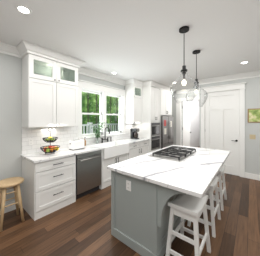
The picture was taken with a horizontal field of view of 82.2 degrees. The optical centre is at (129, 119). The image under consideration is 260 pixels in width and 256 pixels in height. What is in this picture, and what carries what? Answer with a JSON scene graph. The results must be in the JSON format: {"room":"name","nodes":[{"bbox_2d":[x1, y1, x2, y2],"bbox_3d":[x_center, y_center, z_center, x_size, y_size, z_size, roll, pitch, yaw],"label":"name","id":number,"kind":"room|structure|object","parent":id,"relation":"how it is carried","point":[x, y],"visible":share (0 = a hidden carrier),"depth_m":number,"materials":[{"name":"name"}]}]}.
{"room":"kitchen","nodes":[
{"label":"kitchen","id":0,"kind":"room"},
{"bbox_2d":[0,53,124,203],"bbox_3d":[-1.344,0.160,3.476,0.150,2.760,8.820,0,0,39],"label":"wall","id":1,"kind":"structure","parent":0,"point":[10,115],"depth_m":2.53,"materials":[{"name":"grey paint"}]},
{"bbox_2d":[0,201,18,212],"bbox_3d":[-2.939,1.470,1.376,0.022,0.140,3.248,0,0,39],"label":"baseboard","id":2,"kind":"structure","parent":1,"relation":"attached to","point":[7,209],"depth_m":2.50,"materials":[{"name":"white wood"}]},
{"bbox_2d":[0,42,20,57],"bbox_3d":[-2.879,-1.151,1.386,0.105,0.138,3.160,0,0,39],"label":"crown molding","id":3,"kind":"structure","parent":1,"relation":"attached to","point":[8,49],"depth_m":2.46,"materials":[{"name":"white wood"}]},
{"bbox_2d":[16,40,85,126],"bbox_3d":[-1.461,-0.544,2.850,0.453,1.349,1.110,0,0,39],"label":"upper cabinet","id":4,"kind":"object","parent":1,"relation":"attached to","point":[49,87],"visible":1,"depth_m":2.67,"materials":[{"name":"white wood"}]},
{"bbox_2d":[22,124,133,153],"bbox_3d":[-0.887,0.374,3.907,0.011,0.489,3.266,0,0,39],"label":"backsplash","id":5,"kind":"structure","parent":1,"relation":"attached to","point":[65,135],"depth_m":3.09,"materials":[{"name":"tile"}]},
{"bbox_2d":[78,67,124,85],"bbox_3d":[-0.724,-1.151,4.038,0.105,0.138,1.875,0,0,39],"label":"crown molding","id":6,"kind":"structure","parent":1,"relation":"attached to","point":[84,71],"depth_m":3.94,"materials":[{"name":"white wood"}]},
{"bbox_2d":[78,80,125,138],"bbox_3d":[-0.741,-0.233,4.178,0.200,1.405,1.670,0,0,39],"label":"window","id":7,"kind":"structure","parent":1,"relation":"in","point":[103,91],"depth_m":4.11,"materials":[{"name":"white wood"}]},
{"bbox_2d":[125,79,142,123],"bbox_3d":[0.127,-0.544,4.805,0.453,1.349,0.598,0,0,39],"label":"upper cabinet","id":8,"kind":"object","parent":1,"relation":"attached to","point":[133,101],"visible":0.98,"depth_m":4.70,"materials":[{"name":"white wood"}]},
{"bbox_2d":[0,146,259,255],"bbox_3d":[1.730,1.590,3.413,6.700,0.100,12.600,0,0,39],"label":"floor","id":9,"kind":"structure","parent":0,"point":[81,226],"depth_m":2.07,"materials":[{"name":"brown wood"}]},
{"bbox_2d":[0,177,24,231],"bbox_3d":[-1.802,1.231,2.238,0.352,0.622,0.352,0,0,39],"label":"stool","id":10,"kind":"object","parent":9,"relation":"on","point":[12,182],"visible":1,"depth_m":2.21,"materials":[{"name":"brown wood"}]},
{"bbox_2d":[22,155,75,220],"bbox_3d":[-1.450,1.101,2.705,0.654,0.879,0.690,0,0,39],"label":"base cabinet","id":11,"kind":"object","parent":9,"relation":"on","point":[49,187],"visible":1,"depth_m":2.46,"materials":[{"name":"white wood"}]},
{"bbox_2d":[76,150,100,198],"bbox_3d":[-1.026,1.102,3.204,0.646,0.876,0.600,0,0,39],"label":"dishwasher","id":12,"kind":"object","parent":9,"relation":"on","point":[88,173],"visible":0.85,"depth_m":3.00,"materials":[{"name":"grey metal"}]},
{"bbox_2d":[91,141,128,188],"bbox_3d":[-0.551,1.077,3.804,0.663,0.926,0.910,0,0,39],"label":"base cabinet","id":13,"kind":"object","parent":9,"relation":"on","point":[113,152],"visible":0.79,"depth_m":3.48,"materials":[{"name":"white wood"}]},
{"bbox_2d":[128,140,148,158],"bbox_3d":[0.066,1.101,4.570,0.654,0.879,1.036,0,0,39],"label":"base cabinet","id":14,"kind":"object","parent":9,"relation":"on","point":[138,149],"visible":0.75,"depth_m":4.33,"materials":[{"name":"white"}]},
{"bbox_2d":[20,138,149,163],"bbox_3d":[-0.647,0.640,3.701,0.643,0.040,3.288,0,0,39],"label":"countertop","id":15,"kind":"structure","parent":14,"relation":"on","point":[38,157],"depth_m":2.80,"materials":[{"name":"stone"}]},
{"bbox_2d":[40,127,59,153],"bbox_3d":[-1.463,0.382,2.735,0.322,0.475,0.322,0,0,39],"label":"fruit basket","id":16,"kind":"object","parent":15,"relation":"on","point":[50,148],"visible":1,"depth_m":2.70,"materials":[{"name":"multicoloured food"}]},
{"bbox_2d":[69,139,83,149],"bbox_3d":[-1.116,0.523,3.114,0.170,0.192,0.295,0,0,39],"label":"toaster","id":17,"kind":"object","parent":15,"relation":"on","point":[78,144],"visible":1,"depth_m":3.04,"materials":[{"name":"white plastic"}]},
{"bbox_2d":[91,122,104,143],"bbox_3d":[-0.783,0.340,3.687,0.350,0.559,0.451,0,0,39],"label":"potted plant","id":18,"kind":"object","parent":15,"relation":"on","point":[98,129],"visible":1,"depth_m":3.76,"materials":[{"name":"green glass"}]},
{"bbox_2d":[101,127,110,142],"bbox_3d":[-0.599,0.410,4.030,0.214,0.418,0.413,0,0,39],"label":"faucet","id":19,"kind":"object","parent":15,"relation":"on","point":[105,136],"visible":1,"depth_m":4.05,"materials":[{"name":"black metal"}]},
{"bbox_2d":[130,128,138,138],"bbox_3d":[0.162,0.452,4.765,0.240,0.335,0.180,0,0,39],"label":"coffee maker","id":20,"kind":"object","parent":15,"relation":"on","point":[133,133],"visible":1,"depth_m":4.72,"materials":[{"name":"grey plastic"}]},
{"bbox_2d":[111,171,185,255],"bbox_3d":[0.771,1.101,2.505,1.028,0.879,2.088,0,0,39],"label":"kitchen island","id":21,"kind":"object","parent":9,"relation":"on","point":[140,213],"visible":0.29,"depth_m":1.72,"materials":[{"name":"grey wood"}]},
{"bbox_2d":[126,180,130,190],"bbox_3d":[-0.019,0.805,1.812,0.075,0.120,0.008,0,0,39],"label":"outlet","id":22,"kind":"object","parent":21,"relation":"attached to","point":[128,185],"visible":1,"depth_m":1.81,"materials":[{"name":"white plastic"}]},
{"bbox_2d":[107,145,229,197],"bbox_3d":[0.834,0.640,2.453,1.170,0.040,2.180,0,0,39],"label":"island countertop","id":23,"kind":"structure","parent":21,"relation":"on","point":[195,173],"depth_m":1.85,"materials":[{"name":"stone"}]},
{"bbox_2d":[148,146,196,161],"bbox_3d":[0.798,0.587,2.702,0.550,0.065,0.880,0,0,39],"label":"cooktop","id":24,"kind":"object","parent":23,"relation":"in","point":[179,154],"visible":1,"depth_m":2.52,"materials":[{"name":"metal"}]},
{"bbox_2d":[134,80,162,152],"bbox_3d":[0.618,0.161,5.163,0.763,2.759,0.783,0,0,39],"label":"tall cabinet","id":25,"kind":"object","parent":9,"relation":"on","point":[149,126],"visible":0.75,"depth_m":4.91,"materials":[{"name":"white wood"}]},
{"bbox_2d":[160,85,174,148],"bbox_3d":[1.218,0.161,5.901,0.763,2.759,1.115,0,0,39],"label":"surround","id":26,"kind":"object","parent":9,"relation":"on","point":[165,102],"visible":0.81,"depth_m":5.59,"materials":[{"name":"white wood"}]},
{"bbox_2d":[161,116,173,148],"bbox_3d":[1.206,0.708,5.840,0.766,1.665,0.955,0,0,39],"label":"refrigerator","id":27,"kind":"object","parent":9,"relation":"on","point":[166,131],"visible":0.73,"depth_m":5.50,"materials":[{"name":"grey metal"}]},
{"bbox_2d":[165,194,210,255],"bbox_3d":[0.659,1.212,1.668,0.356,0.655,0.476,0,0,39],"label":"stool","id":28,"kind":"object","parent":9,"relation":"on","point":[191,208],"visible":0.92,"depth_m":1.59,"materials":[{"name":"white wood"}]},
{"bbox_2d":[187,176,220,237],"bbox_3d":[1.120,1.212,2.234,0.356,0.655,0.476,0,0,39],"label":"stool","id":29,"kind":"object","parent":9,"relation":"on","point":[209,192],"visible":0.42,"depth_m":2.04,"materials":[{"name":"white wood"}]},
{"bbox_2d":[208,165,226,210],"bbox_3d":[1.580,1.212,2.801,0.356,0.655,0.476,0,0,39],"label":"stool","id":30,"kind":"object","parent":9,"relation":"on","point":[220,181],"visible":0.27,"depth_m":2.60,"materials":[{"name":"white wood"}]},
{"bbox_2d":[0,0,259,89],"bbox_3d":[1.730,-1.270,3.413,6.700,0.100,12.600,0,0,39],"label":"ceiling","id":31,"kind":"structure","parent":0,"point":[143,40],"depth_m":2.14,"materials":[{"name":"white paint"}]},
{"bbox_2d":[15,5,31,14],"bbox_3d":[-1.181,-1.216,1.655,0.150,0.008,0.150,0,0,39],"label":"recessed light","id":32,"kind":"object","parent":31,"relation":"in","point":[23,9],"visible":1,"depth_m":1.65,"materials":[{"name":"white"}]},
{"bbox_2d":[170,26,198,102],"bbox_3d":[0.728,-0.720,2.005,0.366,1.000,0.366,0,0,39],"label":"pendant light","id":33,"kind":"object","parent":31,"relation":"hanging from","point":[183,29],"visible":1,"depth_m":2.00,"materials":[{"name":"clear glass"}]},
{"bbox_2d":[186,50,207,106],"bbox_3d":[1.189,-0.720,2.668,0.366,1.000,0.366,0,0,39],"label":"pendant light","id":34,"kind":"object","parent":31,"relation":"hanging from","point":[196,52],"visible":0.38,"depth_m":2.66,"materials":[{"name":"clear glass"}]},
{"bbox_2d":[172,91,199,144],"bbox_3d":[2.141,0.160,6.249,2.060,2.760,0.120,0,0,39],"label":"wall","id":35,"kind":"structure","parent":0,"point":[174,113],"depth_m":6.34,"materials":[{"name":"grey paint"}]},
{"bbox_2d":[176,97,198,145],"bbox_3d":[2.382,0.330,5.960,1.100,2.420,0.025,0,0,39],"label":"door frame","id":36,"kind":"structure","parent":35,"relation":"attached to","point":[179,104],"depth_m":6.24,"materials":[{"name":"white wood"}]},
{"bbox_2d":[175,87,199,93],"bbox_3d":[2.357,-1.151,5.929,1.100,0.138,0.105,0,0,39],"label":"crown molding","id":37,"kind":"structure","parent":35,"relation":"attached to","point":[183,90],"depth_m":6.02,"materials":[{"name":"white wood"}]},
{"bbox_2d":[182,100,198,146],"bbox_3d":[3.230,0.160,7.748,0.120,2.760,3.580,0,0,39],"label":"wall","id":38,"kind":"structure","parent":0,"point":[194,126],"depth_m":7.87,"materials":[{"name":"grey paint"}]},
{"bbox_2d":[182,102,190,146],"bbox_3d":[2.496,0.397,6.552,0.202,2.270,0.793,0,0,39],"label":"hall door","id":39,"kind":"structure","parent":38,"relation":"in","point":[186,132],"depth_m":6.51,"materials":[{"name":"white wood"}]},
{"bbox_2d":[199,100,199,145],"bbox_3d":[4.527,0.160,8.305,1.430,2.760,0.120,0,0,39],"label":"wall","id":40,"kind":"structure","parent":0,"point":[199,124],"depth_m":8.63,"materials":[{"name":"grey paint"}]},
{"bbox_2d":[200,77,259,174],"bbox_3d":[3.685,0.160,3.512,3.790,2.760,0.120,0,0,39],"label":"wall","id":41,"kind":"structure","parent":0,"point":[252,146],"depth_m":3.87,"materials":[{"name":"grey paint"}]},
{"bbox_2d":[199,82,245,177],"bbox_3d":[2.649,0.280,4.322,1.150,2.520,0.170,0,0,39],"label":"door frame","id":42,"kind":"structure","parent":41,"relation":"attached to","point":[231,87],"depth_m":4.00,"materials":[{"name":"white wood"}]},
{"bbox_2d":[205,90,239,175],"bbox_3d":[2.627,0.363,4.303,0.861,2.338,0.098,0,0,39],"label":"pantry door","id":43,"kind":"structure","parent":41,"relation":"in","point":[222,120],"depth_m":4.26,"materials":[{"name":"white wood"}]},
{"bbox_2d":[198,70,259,84],"bbox_3d":[3.480,-1.151,3.534,3.655,0.138,0.105,0,0,39],"label":"crown molding","id":44,"kind":"structure","parent":41,"relation":"attached to","point":[252,74],"depth_m":4.10,"materials":[{"name":"white wood"}]},
{"bbox_2d":[245,172,259,180],"bbox_3d":[4.021,1.470,3.152,2.515,0.140,0.016,0,0,39],"label":"baseboard","id":45,"kind":"structure","parent":41,"relation":"attached to","point":[247,175],"depth_m":3.84,"materials":[{"name":"white wood"}]},
{"bbox_2d":[248,108,259,122],"bbox_3d":[3.217,-0.100,3.800,0.340,0.360,0.023,0,0,39],"label":"picture frame","id":46,"kind":"object","parent":41,"relation":"attached to","point":[253,115],"visible":1,"depth_m":3.81,"materials":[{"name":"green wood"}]},
{"label":"outside","id":47,"kind":"structure","parent":0,"visible":0},
{"bbox_2d":[82,92,118,133],"bbox_3d":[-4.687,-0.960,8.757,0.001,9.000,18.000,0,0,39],"label":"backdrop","id":48,"kind":"structure","parent":47,"point":[110,119],"depth_m":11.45,"materials":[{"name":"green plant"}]},
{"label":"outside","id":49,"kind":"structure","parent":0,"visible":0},
{"bbox_2d":[82,123,118,133],"bbox_3d":[-1.316,1.130,5.373,1.900,2.020,7.000,0,0,39],"label":"rail","id":50,"kind":"object","parent":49,"point":[89,125],"depth_m":5.75,"materials":[{"name":"white wood"}]}
]}

